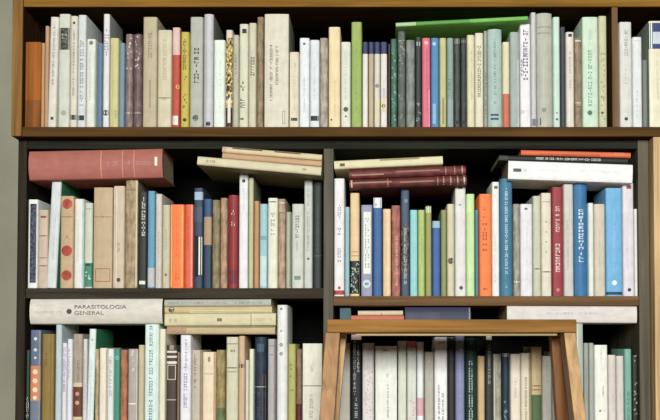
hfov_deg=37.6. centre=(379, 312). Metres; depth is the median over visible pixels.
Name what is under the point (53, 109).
book
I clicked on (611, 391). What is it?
book
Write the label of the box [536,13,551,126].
book
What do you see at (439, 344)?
book
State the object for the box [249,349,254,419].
book
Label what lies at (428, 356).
book
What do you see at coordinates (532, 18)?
book
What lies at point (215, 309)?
book
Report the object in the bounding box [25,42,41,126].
book
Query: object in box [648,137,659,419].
bookcase
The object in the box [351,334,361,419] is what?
book
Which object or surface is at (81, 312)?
book
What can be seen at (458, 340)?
book
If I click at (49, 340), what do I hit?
book
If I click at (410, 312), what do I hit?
book
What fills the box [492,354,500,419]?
book
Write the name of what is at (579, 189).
book
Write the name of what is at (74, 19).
book
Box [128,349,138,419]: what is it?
book
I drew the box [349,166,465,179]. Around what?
book
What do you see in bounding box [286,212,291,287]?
book
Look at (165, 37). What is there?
book
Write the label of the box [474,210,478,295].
book
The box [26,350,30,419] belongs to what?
book
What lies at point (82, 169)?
book
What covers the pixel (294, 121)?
book
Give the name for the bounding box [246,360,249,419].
book
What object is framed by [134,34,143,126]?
book
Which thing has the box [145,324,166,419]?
book
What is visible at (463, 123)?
book
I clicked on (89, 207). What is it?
book
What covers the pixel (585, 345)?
book
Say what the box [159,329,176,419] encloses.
book
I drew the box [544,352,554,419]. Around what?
book
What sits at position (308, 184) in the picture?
book
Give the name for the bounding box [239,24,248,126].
book
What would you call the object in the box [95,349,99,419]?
book
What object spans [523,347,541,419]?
book
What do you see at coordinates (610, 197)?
book
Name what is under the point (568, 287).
book
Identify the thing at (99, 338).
book
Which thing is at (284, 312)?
book
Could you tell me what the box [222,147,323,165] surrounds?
book
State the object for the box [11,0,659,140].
bookcase
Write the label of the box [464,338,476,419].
book
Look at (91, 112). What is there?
book
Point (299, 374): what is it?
book
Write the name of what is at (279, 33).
book
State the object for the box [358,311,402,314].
book
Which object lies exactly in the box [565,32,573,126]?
book
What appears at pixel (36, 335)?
book
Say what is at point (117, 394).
book
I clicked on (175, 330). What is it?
book
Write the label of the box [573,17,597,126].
book
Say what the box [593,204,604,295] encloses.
book
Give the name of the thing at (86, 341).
book
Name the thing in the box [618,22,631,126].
book
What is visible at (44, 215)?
book
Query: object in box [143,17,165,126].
book
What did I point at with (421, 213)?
book
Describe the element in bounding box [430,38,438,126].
book
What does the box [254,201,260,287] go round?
book
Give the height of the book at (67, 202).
0.202 m
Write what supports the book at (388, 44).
on the bookcase at (311, 19)
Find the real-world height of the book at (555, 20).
0.243 m
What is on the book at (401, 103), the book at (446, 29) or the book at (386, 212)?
the book at (446, 29)
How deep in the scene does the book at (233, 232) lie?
2.12 m
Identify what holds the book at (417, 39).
on the bookcase at (311, 19)
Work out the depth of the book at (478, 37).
2.10 m
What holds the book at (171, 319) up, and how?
on the book at (175, 330)
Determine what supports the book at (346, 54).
on the bookcase at (311, 19)
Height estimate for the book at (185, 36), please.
0.210 m
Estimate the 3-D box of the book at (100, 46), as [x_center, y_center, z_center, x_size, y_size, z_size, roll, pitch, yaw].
[-0.610,-0.493,2.156,0.012,0.186,0.114,0,-2,0]
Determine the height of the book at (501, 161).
0.012 m
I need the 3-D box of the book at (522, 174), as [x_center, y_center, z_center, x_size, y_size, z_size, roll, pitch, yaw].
[0.414,-0.305,2.159,0.272,0.050,0.120,0,-2,0]
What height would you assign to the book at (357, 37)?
0.232 m
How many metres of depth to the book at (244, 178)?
2.12 m
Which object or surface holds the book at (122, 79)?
on the bookcase at (311, 19)
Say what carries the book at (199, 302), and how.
on the book at (215, 309)
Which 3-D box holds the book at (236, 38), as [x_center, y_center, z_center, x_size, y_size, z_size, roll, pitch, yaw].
[-0.313,-0.502,2.155,0.012,0.203,0.112,0,-2,0]
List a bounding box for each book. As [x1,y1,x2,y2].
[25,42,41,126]
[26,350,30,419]
[28,149,174,189]
[28,200,50,287]
[30,299,166,325]
[30,330,55,419]
[38,210,50,287]
[41,43,44,126]
[42,334,55,419]
[45,26,50,126]
[47,181,80,287]
[48,17,59,126]
[55,324,78,419]
[59,14,71,126]
[60,196,78,287]
[62,343,67,419]
[67,339,73,419]
[70,16,78,126]
[73,334,89,419]
[74,199,90,287]
[78,15,101,126]
[83,339,88,419]
[85,203,93,287]
[86,39,98,126]
[87,329,113,419]
[93,188,113,287]
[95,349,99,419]
[97,43,103,126]
[99,348,121,419]
[103,14,122,126]
[108,349,114,419]
[110,38,122,126]
[113,186,125,287]
[114,349,128,419]
[119,43,125,126]
[120,350,128,419]
[125,34,133,126]
[125,180,152,287]
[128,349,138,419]
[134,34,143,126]
[138,192,147,287]
[138,345,144,419]
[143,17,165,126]
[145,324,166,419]
[148,191,158,287]
[155,194,173,287]
[158,30,172,126]
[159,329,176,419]
[162,205,170,287]
[164,299,278,307]
[165,306,276,312]
[165,313,276,326]
[166,345,180,419]
[167,326,276,334]
[171,205,184,287]
[172,28,182,126]
[177,352,180,419]
[180,334,200,419]
[181,32,190,126]
[185,205,193,287]
[190,17,203,126]
[192,350,211,419]
[194,188,211,287]
[197,156,323,188]
[203,352,216,419]
[204,14,223,126]
[204,199,212,287]
[212,200,220,287]
[214,40,225,126]
[216,350,226,419]
[220,198,228,287]
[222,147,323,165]
[222,153,323,172]
[226,30,234,126]
[226,337,238,419]
[228,195,238,287]
[233,35,239,126]
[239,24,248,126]
[239,173,250,287]
[239,336,250,419]
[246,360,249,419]
[249,23,256,126]
[249,178,260,287]
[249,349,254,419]
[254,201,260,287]
[255,337,271,419]
[257,17,264,126]
[260,204,267,287]
[264,14,294,126]
[268,198,278,287]
[268,339,276,419]
[277,305,291,419]
[278,199,289,287]
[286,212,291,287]
[288,344,299,419]
[289,52,299,126]
[292,204,303,287]
[296,349,302,419]
[300,38,309,126]
[302,344,322,419]
[304,180,312,287]
[310,40,319,126]
[313,182,323,287]
[320,38,328,126]
[329,27,341,126]
[334,156,442,180]
[334,179,345,295]
[339,343,350,419]
[340,308,351,334]
[341,42,351,126]
[345,207,349,295]
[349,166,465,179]
[349,175,466,198]
[350,193,359,295]
[351,22,362,126]
[351,315,403,333]
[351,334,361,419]
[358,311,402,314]
[361,205,372,295]
[362,343,373,419]
[363,42,368,126]
[369,42,373,126]
[373,198,381,295]
[374,42,379,126]
[375,346,396,419]
[381,42,386,126]
[383,209,390,295]
[388,44,389,126]
[390,39,396,126]
[391,206,399,295]
[395,16,527,46]
[397,30,405,126]
[397,341,406,419]
[400,189,408,295]
[403,307,470,318]
[405,40,414,126]
[406,341,415,419]
[409,210,417,295]
[415,37,420,126]
[416,342,423,419]
[417,210,424,295]
[421,38,429,126]
[424,206,431,295]
[424,352,433,419]
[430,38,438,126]
[431,221,439,295]
[432,337,446,419]
[438,210,446,295]
[439,38,445,126]
[445,204,453,295]
[446,38,453,126]
[447,337,454,419]
[451,187,465,295]
[452,336,463,419]
[453,38,459,126]
[460,38,466,126]
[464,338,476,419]
[465,194,474,295]
[466,35,474,126]
[474,33,482,126]
[474,194,490,295]
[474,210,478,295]
[477,355,484,419]
[480,336,491,419]
[483,31,486,126]
[486,182,498,295]
[487,29,501,126]
[491,155,627,173]
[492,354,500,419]
[496,353,508,419]
[498,179,512,295]
[498,306,636,324]
[501,42,508,126]
[502,161,632,190]
[506,32,518,126]
[509,354,519,419]
[512,204,519,295]
[514,353,530,419]
[517,24,530,126]
[517,150,630,158]
[519,204,531,295]
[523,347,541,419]
[525,196,540,295]
[526,13,535,126]
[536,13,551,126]
[539,193,550,295]
[541,355,551,419]
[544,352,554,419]
[546,187,562,295]
[552,17,559,126]
[559,27,565,126]
[561,184,573,295]
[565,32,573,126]
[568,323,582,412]
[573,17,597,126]
[573,183,586,295]
[574,38,581,126]
[583,343,588,419]
[587,203,593,295]
[588,343,593,419]
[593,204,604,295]
[593,345,607,419]
[594,188,621,295]
[597,16,606,126]
[607,355,615,419]
[611,349,631,419]
[615,356,623,419]
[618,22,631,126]
[618,183,633,295]
[631,37,641,126]
[631,355,637,419]
[633,209,637,295]
[636,21,659,126]
[641,60,647,126]
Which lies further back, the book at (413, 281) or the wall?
the wall
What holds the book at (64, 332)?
on the bookcase at (312, 308)
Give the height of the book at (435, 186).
0.030 m
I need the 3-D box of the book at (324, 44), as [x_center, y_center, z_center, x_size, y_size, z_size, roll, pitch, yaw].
[-0.122,-0.498,2.158,0.017,0.197,0.115,0,-2,0]
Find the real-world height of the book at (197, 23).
0.244 m
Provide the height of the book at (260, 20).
0.243 m
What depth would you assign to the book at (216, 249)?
2.12 m
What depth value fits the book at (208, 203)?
2.12 m
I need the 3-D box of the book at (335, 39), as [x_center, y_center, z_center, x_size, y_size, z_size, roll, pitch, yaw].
[-0.099,-0.510,2.159,0.025,0.221,0.120,0,-2,0]
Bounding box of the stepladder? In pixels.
[319,319,585,419]
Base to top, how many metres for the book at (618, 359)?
0.189 m
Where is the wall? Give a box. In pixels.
[0,0,18,419]
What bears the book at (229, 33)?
on the bookcase at (311, 19)
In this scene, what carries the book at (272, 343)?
on the bookcase at (312, 308)
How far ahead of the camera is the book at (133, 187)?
2.12 m
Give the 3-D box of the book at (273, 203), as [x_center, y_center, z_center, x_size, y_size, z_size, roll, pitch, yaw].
[-0.235,-0.151,2.176,0.021,0.198,0.120,0,-2,0]
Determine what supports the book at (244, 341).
on the bookcase at (312, 308)
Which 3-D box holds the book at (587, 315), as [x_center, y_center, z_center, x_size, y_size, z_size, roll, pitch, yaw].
[0.418,0.006,2.183,0.283,0.037,0.160,0,-2,0]
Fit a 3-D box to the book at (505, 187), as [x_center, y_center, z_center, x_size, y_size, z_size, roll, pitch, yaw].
[0.277,-0.164,2.170,0.027,0.258,0.109,0,-2,0]
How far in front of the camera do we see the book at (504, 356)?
2.11 m
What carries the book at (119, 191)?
on the bookcase at (312, 308)
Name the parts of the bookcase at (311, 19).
panel, shelf, panel, shelf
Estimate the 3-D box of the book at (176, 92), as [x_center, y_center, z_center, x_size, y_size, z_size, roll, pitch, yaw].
[-0.444,-0.510,2.154,0.016,0.220,0.108,0,-2,0]
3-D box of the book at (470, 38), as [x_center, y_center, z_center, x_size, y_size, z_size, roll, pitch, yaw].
[0.198,-0.502,2.156,0.016,0.204,0.111,0,-2,0]
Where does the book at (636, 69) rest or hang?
on the bookcase at (311, 19)
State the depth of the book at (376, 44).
2.10 m
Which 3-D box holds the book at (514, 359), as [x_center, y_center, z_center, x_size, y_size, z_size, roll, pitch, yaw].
[0.296,0.188,2.166,0.022,0.193,0.120,0,-2,0]
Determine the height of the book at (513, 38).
0.210 m
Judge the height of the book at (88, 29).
0.248 m
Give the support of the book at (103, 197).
on the bookcase at (312, 308)
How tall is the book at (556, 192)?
0.240 m
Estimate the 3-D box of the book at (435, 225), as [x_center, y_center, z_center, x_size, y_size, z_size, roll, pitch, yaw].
[0.123,-0.117,2.172,0.017,0.165,0.115,0,-2,0]
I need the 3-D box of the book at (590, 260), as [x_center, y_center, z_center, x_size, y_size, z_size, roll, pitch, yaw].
[0.463,-0.137,2.173,0.011,0.204,0.113,0,-2,0]
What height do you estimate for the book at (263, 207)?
0.185 m
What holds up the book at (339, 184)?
on the bookcase at (312, 308)
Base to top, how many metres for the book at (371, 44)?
0.188 m
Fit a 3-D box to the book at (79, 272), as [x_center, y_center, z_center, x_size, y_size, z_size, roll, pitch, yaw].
[-0.660,-0.150,2.172,0.020,0.196,0.112,0,-2,0]
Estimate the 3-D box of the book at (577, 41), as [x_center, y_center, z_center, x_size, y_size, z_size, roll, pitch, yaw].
[0.431,-0.499,2.153,0.015,0.197,0.106,0,-2,0]
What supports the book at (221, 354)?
on the bookcase at (312, 308)
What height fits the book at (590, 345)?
0.217 m
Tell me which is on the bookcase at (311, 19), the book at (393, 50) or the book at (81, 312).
the book at (393, 50)
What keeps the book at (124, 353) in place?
on the bookcase at (312, 308)
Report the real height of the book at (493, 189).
0.251 m
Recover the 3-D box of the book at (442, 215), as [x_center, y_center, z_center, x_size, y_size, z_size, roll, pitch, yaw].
[0.140,-0.130,2.170,0.012,0.189,0.109,0,-2,0]
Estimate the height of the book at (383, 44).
0.188 m
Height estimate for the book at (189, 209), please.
0.184 m
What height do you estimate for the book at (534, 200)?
0.220 m
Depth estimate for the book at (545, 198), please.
2.12 m
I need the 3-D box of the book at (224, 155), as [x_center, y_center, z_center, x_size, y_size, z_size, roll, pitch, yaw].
[-0.232,-0.327,2.147,0.214,0.031,0.150,0,-2,0]
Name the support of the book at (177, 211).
on the bookcase at (312, 308)
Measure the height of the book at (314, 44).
0.192 m
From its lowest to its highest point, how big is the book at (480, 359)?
0.189 m
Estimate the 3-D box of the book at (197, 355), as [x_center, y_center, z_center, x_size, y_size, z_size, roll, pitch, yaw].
[-0.400,0.184,2.165,0.022,0.202,0.120,0,-2,0]
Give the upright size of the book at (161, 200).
0.207 m
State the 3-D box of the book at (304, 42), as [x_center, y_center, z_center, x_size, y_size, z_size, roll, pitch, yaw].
[-0.164,-0.498,2.159,0.021,0.197,0.120,0,-2,0]
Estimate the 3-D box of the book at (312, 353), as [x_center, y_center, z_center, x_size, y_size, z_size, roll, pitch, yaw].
[-0.148,0.177,2.164,0.043,0.216,0.120,0,-2,0]
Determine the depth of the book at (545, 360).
2.11 m
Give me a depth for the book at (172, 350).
2.11 m
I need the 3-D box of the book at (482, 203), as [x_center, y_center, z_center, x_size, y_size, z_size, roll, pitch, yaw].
[0.231,-0.147,2.174,0.026,0.224,0.116,0,-2,0]
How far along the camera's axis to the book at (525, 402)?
2.11 m
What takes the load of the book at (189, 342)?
on the bookcase at (312, 308)
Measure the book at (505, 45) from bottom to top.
0.188 m
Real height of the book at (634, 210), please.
0.191 m
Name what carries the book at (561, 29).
on the bookcase at (311, 19)
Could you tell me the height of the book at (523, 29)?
0.228 m
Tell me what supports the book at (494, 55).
on the bookcase at (311, 19)
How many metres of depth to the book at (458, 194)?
2.12 m
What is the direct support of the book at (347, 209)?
on the bookcase at (312, 308)
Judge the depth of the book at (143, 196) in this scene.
2.12 m
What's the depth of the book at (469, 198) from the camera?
2.12 m
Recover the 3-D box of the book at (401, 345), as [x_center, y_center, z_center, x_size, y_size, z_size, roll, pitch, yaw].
[0.049,0.174,2.166,0.018,0.222,0.120,0,-2,0]
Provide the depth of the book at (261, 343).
2.11 m
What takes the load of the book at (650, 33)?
on the bookcase at (311, 19)
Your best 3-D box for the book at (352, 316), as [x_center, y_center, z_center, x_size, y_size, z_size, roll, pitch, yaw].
[-0.005,0.028,2.179,0.115,0.041,0.150,0,-2,0]
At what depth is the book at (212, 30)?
2.10 m
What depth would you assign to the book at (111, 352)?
2.11 m
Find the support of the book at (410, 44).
on the bookcase at (311, 19)
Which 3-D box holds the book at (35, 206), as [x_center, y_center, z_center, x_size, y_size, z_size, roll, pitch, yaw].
[-0.761,-0.150,2.174,0.022,0.195,0.116,0,-2,0]
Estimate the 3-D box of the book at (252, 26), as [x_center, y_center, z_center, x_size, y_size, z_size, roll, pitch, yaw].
[-0.277,-0.515,2.160,0.016,0.230,0.120,0,-2,0]
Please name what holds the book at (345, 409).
on the bookcase at (312, 308)
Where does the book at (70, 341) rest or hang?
on the bookcase at (312, 308)
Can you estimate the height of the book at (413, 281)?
0.189 m
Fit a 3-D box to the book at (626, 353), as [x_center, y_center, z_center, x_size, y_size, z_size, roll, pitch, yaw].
[0.541,0.183,2.164,0.015,0.204,0.120,0,-2,0]
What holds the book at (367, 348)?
on the bookcase at (312, 308)
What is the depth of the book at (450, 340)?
2.11 m
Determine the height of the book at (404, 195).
0.235 m
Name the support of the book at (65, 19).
on the bookcase at (311, 19)
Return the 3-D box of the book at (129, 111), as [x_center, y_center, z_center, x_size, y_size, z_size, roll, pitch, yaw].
[-0.546,-0.503,2.159,0.016,0.206,0.120,0,-2,0]
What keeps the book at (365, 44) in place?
on the bookcase at (311, 19)
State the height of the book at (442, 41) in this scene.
0.197 m
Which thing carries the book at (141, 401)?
on the bookcase at (312, 308)
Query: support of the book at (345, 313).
on the book at (345, 409)
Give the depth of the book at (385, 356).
2.11 m
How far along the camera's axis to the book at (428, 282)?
2.12 m
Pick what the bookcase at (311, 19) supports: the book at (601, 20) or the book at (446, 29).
the book at (601, 20)
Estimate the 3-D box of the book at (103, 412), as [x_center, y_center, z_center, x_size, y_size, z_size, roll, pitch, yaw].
[-0.604,0.181,2.163,0.016,0.206,0.118,0,-2,0]
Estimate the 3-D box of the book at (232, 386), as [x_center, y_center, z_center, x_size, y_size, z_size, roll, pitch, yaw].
[-0.323,0.170,2.165,0.026,0.230,0.120,0,-2,0]
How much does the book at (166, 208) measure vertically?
0.182 m
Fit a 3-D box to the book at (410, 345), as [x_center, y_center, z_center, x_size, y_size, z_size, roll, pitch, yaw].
[0.069,0.174,2.164,0.020,0.222,0.117,0,-2,0]
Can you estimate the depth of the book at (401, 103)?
2.10 m
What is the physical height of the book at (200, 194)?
0.220 m
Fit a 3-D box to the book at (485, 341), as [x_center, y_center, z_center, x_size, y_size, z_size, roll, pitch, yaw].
[0.238,0.167,2.166,0.015,0.236,0.120,0,-2,0]
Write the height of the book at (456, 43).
0.197 m
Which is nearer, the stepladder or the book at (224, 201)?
the stepladder
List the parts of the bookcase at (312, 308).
panel, shelf, shelf, panel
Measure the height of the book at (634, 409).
0.191 m
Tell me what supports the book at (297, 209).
on the bookcase at (312, 308)
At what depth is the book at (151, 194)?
2.12 m
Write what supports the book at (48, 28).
on the bookcase at (311, 19)
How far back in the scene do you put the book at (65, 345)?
2.11 m
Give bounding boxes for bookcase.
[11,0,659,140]
[15,140,650,419]
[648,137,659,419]
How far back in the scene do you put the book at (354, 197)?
2.12 m
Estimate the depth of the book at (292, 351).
2.11 m
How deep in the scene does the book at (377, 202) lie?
2.12 m
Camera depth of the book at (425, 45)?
2.10 m
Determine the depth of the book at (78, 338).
2.11 m
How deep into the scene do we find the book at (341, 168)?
2.09 m
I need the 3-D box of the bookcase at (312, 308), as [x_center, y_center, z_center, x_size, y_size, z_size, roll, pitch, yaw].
[-0.102,0.524,2.219,1.378,1.799,0.270,0,-2,0]
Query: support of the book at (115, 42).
on the bookcase at (311, 19)
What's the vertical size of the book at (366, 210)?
0.200 m
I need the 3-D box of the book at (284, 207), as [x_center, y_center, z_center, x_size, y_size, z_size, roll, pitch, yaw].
[-0.215,-0.150,2.176,0.016,0.196,0.119,0,-2,0]
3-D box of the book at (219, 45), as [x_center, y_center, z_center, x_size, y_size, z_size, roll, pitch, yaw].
[-0.349,-0.496,2.157,0.024,0.192,0.118,0,-2,0]
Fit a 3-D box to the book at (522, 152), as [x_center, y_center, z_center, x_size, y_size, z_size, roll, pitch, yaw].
[0.426,-0.344,2.178,0.239,0.012,0.150,1,-2,0]
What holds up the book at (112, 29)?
on the bookcase at (311, 19)
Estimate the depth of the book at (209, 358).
2.11 m
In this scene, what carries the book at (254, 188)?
on the bookcase at (312, 308)
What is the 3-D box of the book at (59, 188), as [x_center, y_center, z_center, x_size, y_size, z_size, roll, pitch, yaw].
[-0.715,-0.170,2.186,0.031,0.236,0.140,0,-2,0]
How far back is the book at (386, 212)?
2.12 m
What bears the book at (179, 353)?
on the bookcase at (312, 308)
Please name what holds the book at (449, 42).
on the bookcase at (311, 19)
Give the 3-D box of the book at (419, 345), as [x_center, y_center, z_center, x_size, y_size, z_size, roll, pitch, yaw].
[0.088,0.175,2.158,0.015,0.220,0.106,0,-2,0]
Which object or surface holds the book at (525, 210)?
on the bookcase at (312, 308)
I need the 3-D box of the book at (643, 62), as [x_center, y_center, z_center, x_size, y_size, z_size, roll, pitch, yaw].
[0.576,-0.474,2.158,0.011,0.148,0.120,0,-2,0]
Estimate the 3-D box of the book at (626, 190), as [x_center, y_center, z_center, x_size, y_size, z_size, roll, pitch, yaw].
[0.544,-0.159,2.174,0.024,0.248,0.115,0,-2,0]
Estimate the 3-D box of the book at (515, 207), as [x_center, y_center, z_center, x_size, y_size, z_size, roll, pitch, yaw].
[0.299,-0.136,2.175,0.014,0.202,0.119,0,-2,0]
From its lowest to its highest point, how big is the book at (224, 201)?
0.198 m
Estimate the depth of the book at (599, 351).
2.11 m
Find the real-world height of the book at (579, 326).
0.261 m
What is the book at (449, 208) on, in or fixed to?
on the bookcase at (312, 308)
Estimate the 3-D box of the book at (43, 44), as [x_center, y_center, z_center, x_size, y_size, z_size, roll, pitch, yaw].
[-0.733,-0.493,2.153,0.006,0.186,0.106,0,-2,0]
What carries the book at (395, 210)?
on the bookcase at (312, 308)
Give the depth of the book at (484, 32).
2.10 m
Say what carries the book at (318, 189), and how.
on the bookcase at (312, 308)

